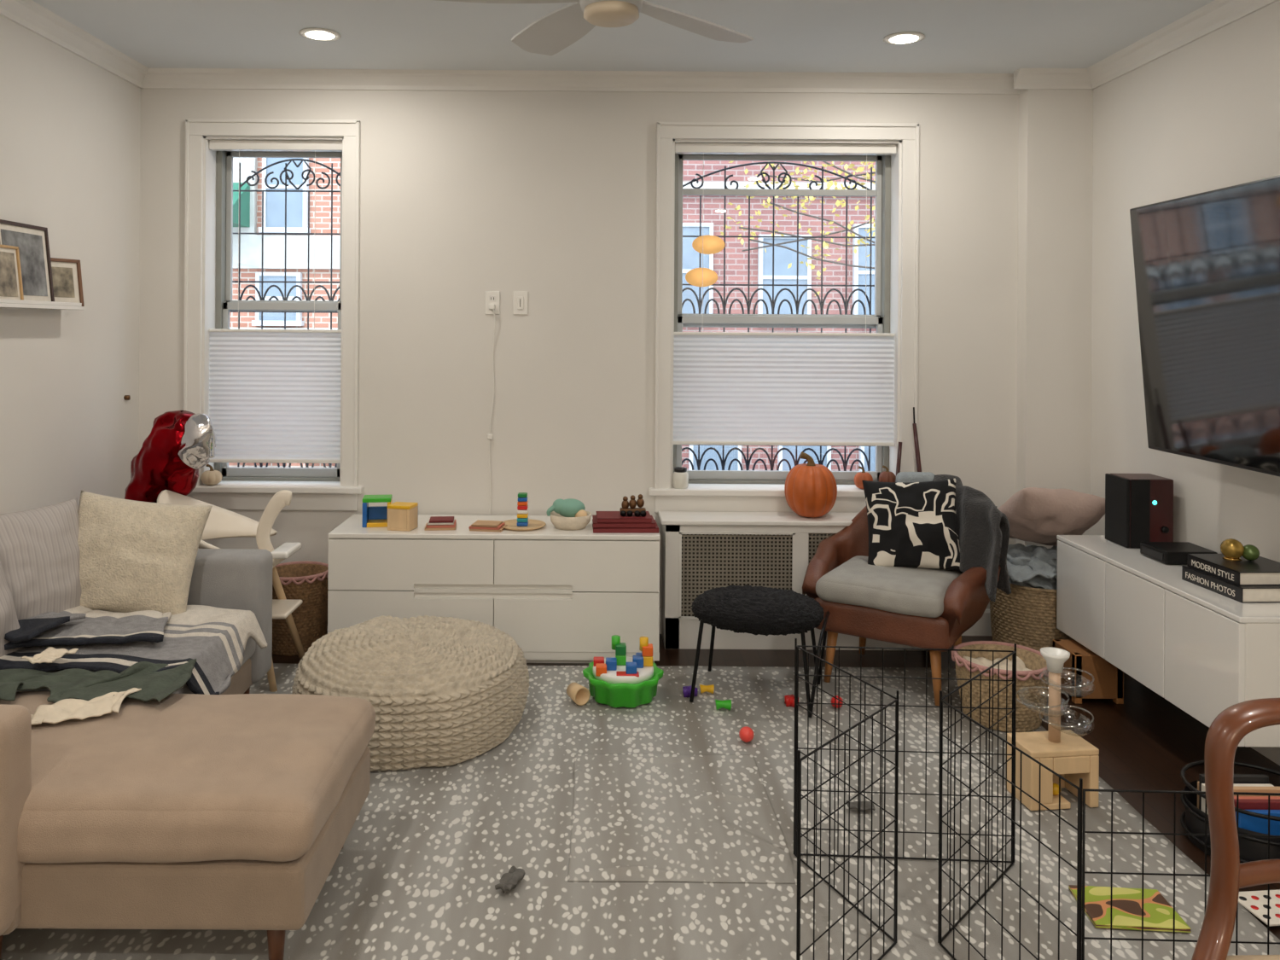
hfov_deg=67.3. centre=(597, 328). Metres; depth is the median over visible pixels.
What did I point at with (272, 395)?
shade pleats
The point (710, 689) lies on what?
piece
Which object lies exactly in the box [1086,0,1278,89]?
trim
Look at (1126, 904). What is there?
picture book
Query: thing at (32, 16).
trim
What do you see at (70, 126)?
wall
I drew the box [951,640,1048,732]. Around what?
storage basket
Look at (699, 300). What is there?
guard
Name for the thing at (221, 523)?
high chair
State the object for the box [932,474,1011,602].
throw
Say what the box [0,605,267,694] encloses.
striped blanket
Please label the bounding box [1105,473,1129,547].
grille
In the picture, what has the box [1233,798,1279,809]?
book
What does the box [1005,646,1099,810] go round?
toy
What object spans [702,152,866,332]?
cords
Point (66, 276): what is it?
picture frame
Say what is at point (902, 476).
cushion
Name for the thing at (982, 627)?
baseboard
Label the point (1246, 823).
book
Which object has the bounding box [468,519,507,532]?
books
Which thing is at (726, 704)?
piece
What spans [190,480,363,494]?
sill
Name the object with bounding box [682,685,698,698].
piece
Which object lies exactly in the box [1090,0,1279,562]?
wall
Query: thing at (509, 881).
sock
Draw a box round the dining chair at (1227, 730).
[1191,698,1279,959]
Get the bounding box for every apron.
[186,493,357,510]
[654,495,866,512]
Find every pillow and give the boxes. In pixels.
[0,498,81,620]
[0,558,23,657]
[77,490,212,615]
[861,477,960,570]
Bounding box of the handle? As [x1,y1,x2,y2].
[123,395,130,400]
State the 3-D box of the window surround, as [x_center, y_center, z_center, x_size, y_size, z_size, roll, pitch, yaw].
[0.202,-0.369,12.930,12.560,4.720,0.140,0,0,0]
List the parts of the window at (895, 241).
lower sash, upper sash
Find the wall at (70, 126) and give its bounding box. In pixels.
[0,14,140,514]
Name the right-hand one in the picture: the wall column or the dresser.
the wall column
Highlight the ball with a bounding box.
[738,726,754,742]
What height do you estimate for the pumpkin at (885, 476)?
0.119 m
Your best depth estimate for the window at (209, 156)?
4.95 m
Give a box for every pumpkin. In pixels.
[200,464,222,485]
[784,451,837,517]
[854,465,872,488]
[878,465,895,482]
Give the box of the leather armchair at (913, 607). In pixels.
[802,506,1000,705]
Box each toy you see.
[516,492,528,526]
[582,634,663,708]
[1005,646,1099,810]
[1052,639,1123,703]
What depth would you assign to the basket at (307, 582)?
4.45 m
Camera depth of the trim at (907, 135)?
4.78 m
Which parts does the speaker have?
panel, knob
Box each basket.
[272,561,328,656]
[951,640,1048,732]
[989,543,1072,651]
[1180,760,1279,863]
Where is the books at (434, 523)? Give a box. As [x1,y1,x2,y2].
[424,516,456,530]
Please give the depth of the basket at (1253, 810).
2.79 m
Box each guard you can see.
[230,158,340,467]
[681,161,874,471]
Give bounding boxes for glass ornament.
[1220,538,1259,561]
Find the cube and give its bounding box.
[387,501,418,531]
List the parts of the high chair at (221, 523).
backrest, leg, post, seat, leg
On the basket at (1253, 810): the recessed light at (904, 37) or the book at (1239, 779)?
the book at (1239, 779)
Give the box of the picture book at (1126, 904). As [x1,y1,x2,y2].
[1068,884,1190,932]
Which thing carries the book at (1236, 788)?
on the basket at (1253, 810)
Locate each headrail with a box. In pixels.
[209,139,342,151]
[674,143,896,155]
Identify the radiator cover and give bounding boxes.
[658,511,920,650]
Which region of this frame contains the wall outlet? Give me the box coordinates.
[485,290,500,314]
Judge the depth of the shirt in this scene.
2.80 m
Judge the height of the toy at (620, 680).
0.235 m
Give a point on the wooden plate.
(532, 524)
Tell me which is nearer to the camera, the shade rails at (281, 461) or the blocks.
the blocks
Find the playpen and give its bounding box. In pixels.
[793,638,1279,959]
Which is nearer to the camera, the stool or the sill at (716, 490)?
the stool
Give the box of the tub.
[582,661,663,708]
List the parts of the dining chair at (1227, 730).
seat, cross rail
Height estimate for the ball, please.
0.054 m
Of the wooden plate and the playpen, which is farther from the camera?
the wooden plate
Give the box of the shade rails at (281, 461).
[208,328,341,463]
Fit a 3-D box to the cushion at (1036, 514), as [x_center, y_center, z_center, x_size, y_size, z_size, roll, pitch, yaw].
[2.075,0.868,4.440,0.488,0.310,0.326,0,0,-8]
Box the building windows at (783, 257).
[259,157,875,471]
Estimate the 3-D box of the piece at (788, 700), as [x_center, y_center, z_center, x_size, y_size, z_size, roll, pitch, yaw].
[0.783,1.495,3.860,0.055,0.034,0.057,0,0,0]
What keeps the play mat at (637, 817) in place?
on the area rug at (416, 875)
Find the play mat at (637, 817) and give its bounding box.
[567,753,797,883]
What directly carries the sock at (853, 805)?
on the area rug at (416, 875)
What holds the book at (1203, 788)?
on the basket at (1253, 810)
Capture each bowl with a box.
[546,498,591,530]
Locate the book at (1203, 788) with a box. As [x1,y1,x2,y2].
[1201,783,1274,814]
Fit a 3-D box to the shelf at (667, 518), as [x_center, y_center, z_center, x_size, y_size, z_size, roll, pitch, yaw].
[0.969,0.923,4.662,1.330,0.022,0.245,0,0,0]
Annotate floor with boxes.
[271,631,1279,939]
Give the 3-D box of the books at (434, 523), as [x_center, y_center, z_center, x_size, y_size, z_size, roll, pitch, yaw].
[-0.729,0.906,4.470,0.140,0.042,0.120,0,0,-6]
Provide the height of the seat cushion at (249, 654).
0.188 m
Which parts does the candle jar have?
lid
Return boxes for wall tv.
[1129,174,1279,477]
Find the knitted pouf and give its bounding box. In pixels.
[291,615,529,771]
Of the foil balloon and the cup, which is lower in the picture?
the cup
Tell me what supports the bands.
attached to the facade at (320, 221)
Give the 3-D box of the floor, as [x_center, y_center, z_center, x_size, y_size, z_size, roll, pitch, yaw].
[0.055,1.580,1.500,4.910,0.120,7.000,0,0,0]
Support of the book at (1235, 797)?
on the basket at (1253, 810)
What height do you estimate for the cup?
0.072 m
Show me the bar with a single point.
(753, 192)
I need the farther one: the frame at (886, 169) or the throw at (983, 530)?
the frame at (886, 169)
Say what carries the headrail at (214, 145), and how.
attached to the window at (209, 156)
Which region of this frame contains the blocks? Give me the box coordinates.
[362,494,392,527]
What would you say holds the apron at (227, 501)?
attached to the wall at (550, 196)
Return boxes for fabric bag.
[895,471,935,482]
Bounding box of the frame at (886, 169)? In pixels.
[672,153,890,484]
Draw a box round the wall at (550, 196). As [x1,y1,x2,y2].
[138,88,1018,609]
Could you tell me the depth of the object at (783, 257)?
12.93 m
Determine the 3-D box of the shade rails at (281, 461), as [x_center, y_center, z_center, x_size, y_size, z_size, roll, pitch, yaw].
[-1.625,0.341,4.850,0.677,0.674,0.024,0,0,0]
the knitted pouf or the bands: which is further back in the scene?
the bands
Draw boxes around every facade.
[228,157,340,467]
[681,160,876,471]
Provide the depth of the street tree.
9.63 m
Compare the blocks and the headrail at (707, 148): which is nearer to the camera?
the blocks
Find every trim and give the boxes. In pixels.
[0,0,148,88]
[141,68,1020,93]
[187,122,355,486]
[657,125,915,488]
[1013,68,1092,89]
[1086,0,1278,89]
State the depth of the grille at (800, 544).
4.57 m
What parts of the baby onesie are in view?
leg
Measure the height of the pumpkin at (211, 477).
0.106 m
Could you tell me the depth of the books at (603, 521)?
4.39 m
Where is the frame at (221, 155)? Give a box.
[214,151,339,481]
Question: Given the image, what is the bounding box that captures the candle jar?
[672,466,688,488]
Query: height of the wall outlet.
0.116 m
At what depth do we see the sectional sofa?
2.21 m
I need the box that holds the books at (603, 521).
[592,511,658,533]
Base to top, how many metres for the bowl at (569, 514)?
0.135 m
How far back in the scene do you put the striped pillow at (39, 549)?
3.29 m
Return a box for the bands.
[229,157,875,329]
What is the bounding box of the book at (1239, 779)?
[1198,773,1268,810]
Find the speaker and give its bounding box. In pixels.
[1105,473,1173,548]
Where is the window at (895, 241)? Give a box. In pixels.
[670,139,901,487]
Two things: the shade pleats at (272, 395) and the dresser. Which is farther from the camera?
the shade pleats at (272, 395)
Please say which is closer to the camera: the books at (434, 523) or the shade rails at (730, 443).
the books at (434, 523)
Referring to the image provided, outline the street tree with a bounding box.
[720,160,875,296]
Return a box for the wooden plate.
[501,518,546,530]
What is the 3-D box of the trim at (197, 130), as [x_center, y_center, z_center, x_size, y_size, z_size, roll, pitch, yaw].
[-1.622,-0.117,4.790,0.861,1.843,0.020,0,0,0]
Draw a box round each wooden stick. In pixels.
[895,442,901,480]
[912,407,921,471]
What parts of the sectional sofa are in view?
leg, arm, frame, arm, leg, leg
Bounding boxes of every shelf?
[0,298,84,309]
[658,511,859,526]
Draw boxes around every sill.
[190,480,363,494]
[648,483,865,497]
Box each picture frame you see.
[0,219,54,301]
[0,244,23,300]
[50,257,84,306]
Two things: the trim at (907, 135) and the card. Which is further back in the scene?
the trim at (907, 135)
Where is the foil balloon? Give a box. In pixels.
[124,410,216,503]
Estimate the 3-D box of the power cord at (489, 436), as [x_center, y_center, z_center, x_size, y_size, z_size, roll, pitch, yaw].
[-0.529,0.409,4.787,0.041,1.036,0.031,0,0,37]
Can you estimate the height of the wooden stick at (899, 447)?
0.359 m
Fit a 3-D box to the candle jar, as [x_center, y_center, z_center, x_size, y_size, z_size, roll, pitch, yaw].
[0.415,0.745,4.800,0.080,0.102,0.080,0,0,0]
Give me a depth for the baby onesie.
2.61 m
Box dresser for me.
[327,514,660,663]
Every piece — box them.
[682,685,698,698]
[699,684,714,693]
[715,699,731,710]
[784,694,794,707]
[830,695,843,708]
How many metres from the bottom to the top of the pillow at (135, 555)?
0.466 m
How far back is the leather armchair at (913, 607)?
3.96 m
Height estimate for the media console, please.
0.408 m
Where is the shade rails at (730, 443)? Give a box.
[673,331,895,446]
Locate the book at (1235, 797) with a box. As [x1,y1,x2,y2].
[1233,796,1279,799]
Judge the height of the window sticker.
0.270 m
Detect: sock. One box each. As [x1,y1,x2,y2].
[494,865,525,892]
[846,800,875,810]
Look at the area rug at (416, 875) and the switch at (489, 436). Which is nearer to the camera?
the area rug at (416, 875)
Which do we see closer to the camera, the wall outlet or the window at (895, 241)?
the wall outlet
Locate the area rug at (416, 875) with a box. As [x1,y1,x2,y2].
[0,663,1279,959]
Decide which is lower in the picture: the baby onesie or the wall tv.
the baby onesie
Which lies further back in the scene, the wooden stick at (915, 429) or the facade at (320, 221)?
the facade at (320, 221)
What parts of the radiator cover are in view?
panel moulding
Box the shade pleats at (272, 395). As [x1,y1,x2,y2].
[209,331,341,459]
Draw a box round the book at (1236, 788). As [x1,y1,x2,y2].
[1233,785,1279,796]
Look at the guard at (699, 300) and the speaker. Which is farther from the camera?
the guard at (699, 300)
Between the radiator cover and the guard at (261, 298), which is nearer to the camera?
the radiator cover
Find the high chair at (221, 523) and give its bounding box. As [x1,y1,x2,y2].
[157,489,304,692]
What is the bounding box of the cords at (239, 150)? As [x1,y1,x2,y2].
[238,150,315,329]
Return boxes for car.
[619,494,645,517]
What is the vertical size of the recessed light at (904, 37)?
0.013 m
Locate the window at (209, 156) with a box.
[201,135,343,485]
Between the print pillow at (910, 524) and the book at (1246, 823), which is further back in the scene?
the print pillow at (910, 524)
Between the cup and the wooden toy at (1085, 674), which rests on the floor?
the wooden toy at (1085, 674)
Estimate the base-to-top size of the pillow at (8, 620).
0.418 m
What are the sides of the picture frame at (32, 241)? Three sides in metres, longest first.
0.340 x 0.320 x 0.019 m
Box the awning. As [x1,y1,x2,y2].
[232,182,250,226]
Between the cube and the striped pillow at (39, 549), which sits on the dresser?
the cube
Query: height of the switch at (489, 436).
0.025 m
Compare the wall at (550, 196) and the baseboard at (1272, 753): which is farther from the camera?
the wall at (550, 196)
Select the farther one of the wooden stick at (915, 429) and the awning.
the awning
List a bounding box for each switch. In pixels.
[487,434,492,439]
[512,290,527,314]
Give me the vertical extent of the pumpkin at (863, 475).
0.114 m
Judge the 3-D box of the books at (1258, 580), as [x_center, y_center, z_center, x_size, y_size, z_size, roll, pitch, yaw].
[2.249,0.859,3.324,0.262,0.095,0.300,0,0,-3]
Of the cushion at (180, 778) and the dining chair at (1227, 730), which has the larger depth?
the cushion at (180, 778)
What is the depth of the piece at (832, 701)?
3.82 m
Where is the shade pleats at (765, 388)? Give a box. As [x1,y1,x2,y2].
[673,335,894,442]
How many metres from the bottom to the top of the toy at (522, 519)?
0.150 m
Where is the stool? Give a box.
[689,584,829,717]
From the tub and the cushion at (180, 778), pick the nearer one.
the cushion at (180, 778)
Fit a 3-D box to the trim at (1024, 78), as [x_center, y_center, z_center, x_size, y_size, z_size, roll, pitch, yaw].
[2.233,-1.213,4.665,0.390,0.085,0.070,0,0,0]
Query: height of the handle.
0.024 m
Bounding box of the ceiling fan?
[436,0,753,55]
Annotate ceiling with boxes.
[32,0,1214,73]
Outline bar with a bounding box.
[682,188,876,196]
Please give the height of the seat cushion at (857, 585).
0.126 m
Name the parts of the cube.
panel, lid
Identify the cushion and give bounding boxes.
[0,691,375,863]
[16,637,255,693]
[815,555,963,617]
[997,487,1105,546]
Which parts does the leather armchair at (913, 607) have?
leg, leg, seat, leg, leg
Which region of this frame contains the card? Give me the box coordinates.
[1238,889,1279,925]
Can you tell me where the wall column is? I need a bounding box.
[1016,89,1093,548]
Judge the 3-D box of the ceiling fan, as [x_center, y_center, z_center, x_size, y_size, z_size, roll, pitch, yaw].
[0.013,-1.087,2.801,1.209,0.365,1.209,0,0,0]
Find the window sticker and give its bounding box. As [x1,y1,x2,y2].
[685,234,724,286]
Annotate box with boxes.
[1140,541,1217,564]
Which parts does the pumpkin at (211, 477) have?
stem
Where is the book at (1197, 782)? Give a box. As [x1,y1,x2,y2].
[1197,781,1198,808]
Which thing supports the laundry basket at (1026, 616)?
on the floor
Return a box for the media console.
[1056,535,1279,747]
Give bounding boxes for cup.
[566,682,590,705]
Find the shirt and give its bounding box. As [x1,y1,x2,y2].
[0,658,196,703]
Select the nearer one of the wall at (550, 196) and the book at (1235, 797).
the book at (1235, 797)
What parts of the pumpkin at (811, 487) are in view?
stem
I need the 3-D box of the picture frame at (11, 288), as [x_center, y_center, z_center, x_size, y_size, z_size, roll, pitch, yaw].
[-2.221,-0.204,3.600,0.018,0.220,0.180,-6,0,0]
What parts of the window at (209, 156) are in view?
lower sash, upper sash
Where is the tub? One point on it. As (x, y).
(608, 688)
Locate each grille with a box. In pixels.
[680,533,834,616]
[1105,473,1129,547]
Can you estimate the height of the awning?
0.600 m
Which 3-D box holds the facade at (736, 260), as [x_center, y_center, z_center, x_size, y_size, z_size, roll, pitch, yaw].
[7.523,-3.482,13.250,17.000,11.900,0.500,0,0,0]
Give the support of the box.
on the media console
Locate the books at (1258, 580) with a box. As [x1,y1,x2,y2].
[1181,553,1279,603]
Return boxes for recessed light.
[298,28,341,40]
[882,31,925,45]
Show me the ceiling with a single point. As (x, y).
(800, 36)
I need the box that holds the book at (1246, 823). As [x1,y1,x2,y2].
[1235,809,1279,835]
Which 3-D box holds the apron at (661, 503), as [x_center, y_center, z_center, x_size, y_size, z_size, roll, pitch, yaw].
[0.937,0.876,4.790,1.301,0.090,0.020,0,0,0]
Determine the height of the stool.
0.422 m
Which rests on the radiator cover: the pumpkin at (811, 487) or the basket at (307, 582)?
the pumpkin at (811, 487)
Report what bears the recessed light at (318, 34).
in the ceiling
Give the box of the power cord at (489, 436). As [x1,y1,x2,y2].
[487,309,495,514]
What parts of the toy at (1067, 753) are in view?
post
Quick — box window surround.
[251,157,874,471]
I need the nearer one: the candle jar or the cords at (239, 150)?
the candle jar
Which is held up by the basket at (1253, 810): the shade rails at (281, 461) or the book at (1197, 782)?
the book at (1197, 782)
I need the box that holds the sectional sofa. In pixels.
[0,548,375,959]
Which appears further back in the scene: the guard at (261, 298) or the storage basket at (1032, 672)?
the guard at (261, 298)
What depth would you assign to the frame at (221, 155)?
4.93 m
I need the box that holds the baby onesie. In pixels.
[21,646,141,725]
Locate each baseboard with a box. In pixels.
[326,606,991,635]
[1250,746,1279,765]
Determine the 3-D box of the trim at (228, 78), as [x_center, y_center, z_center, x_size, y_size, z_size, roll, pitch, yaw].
[-0.087,-1.228,4.765,4.390,0.085,0.070,0,0,0]
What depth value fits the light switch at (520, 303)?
4.79 m

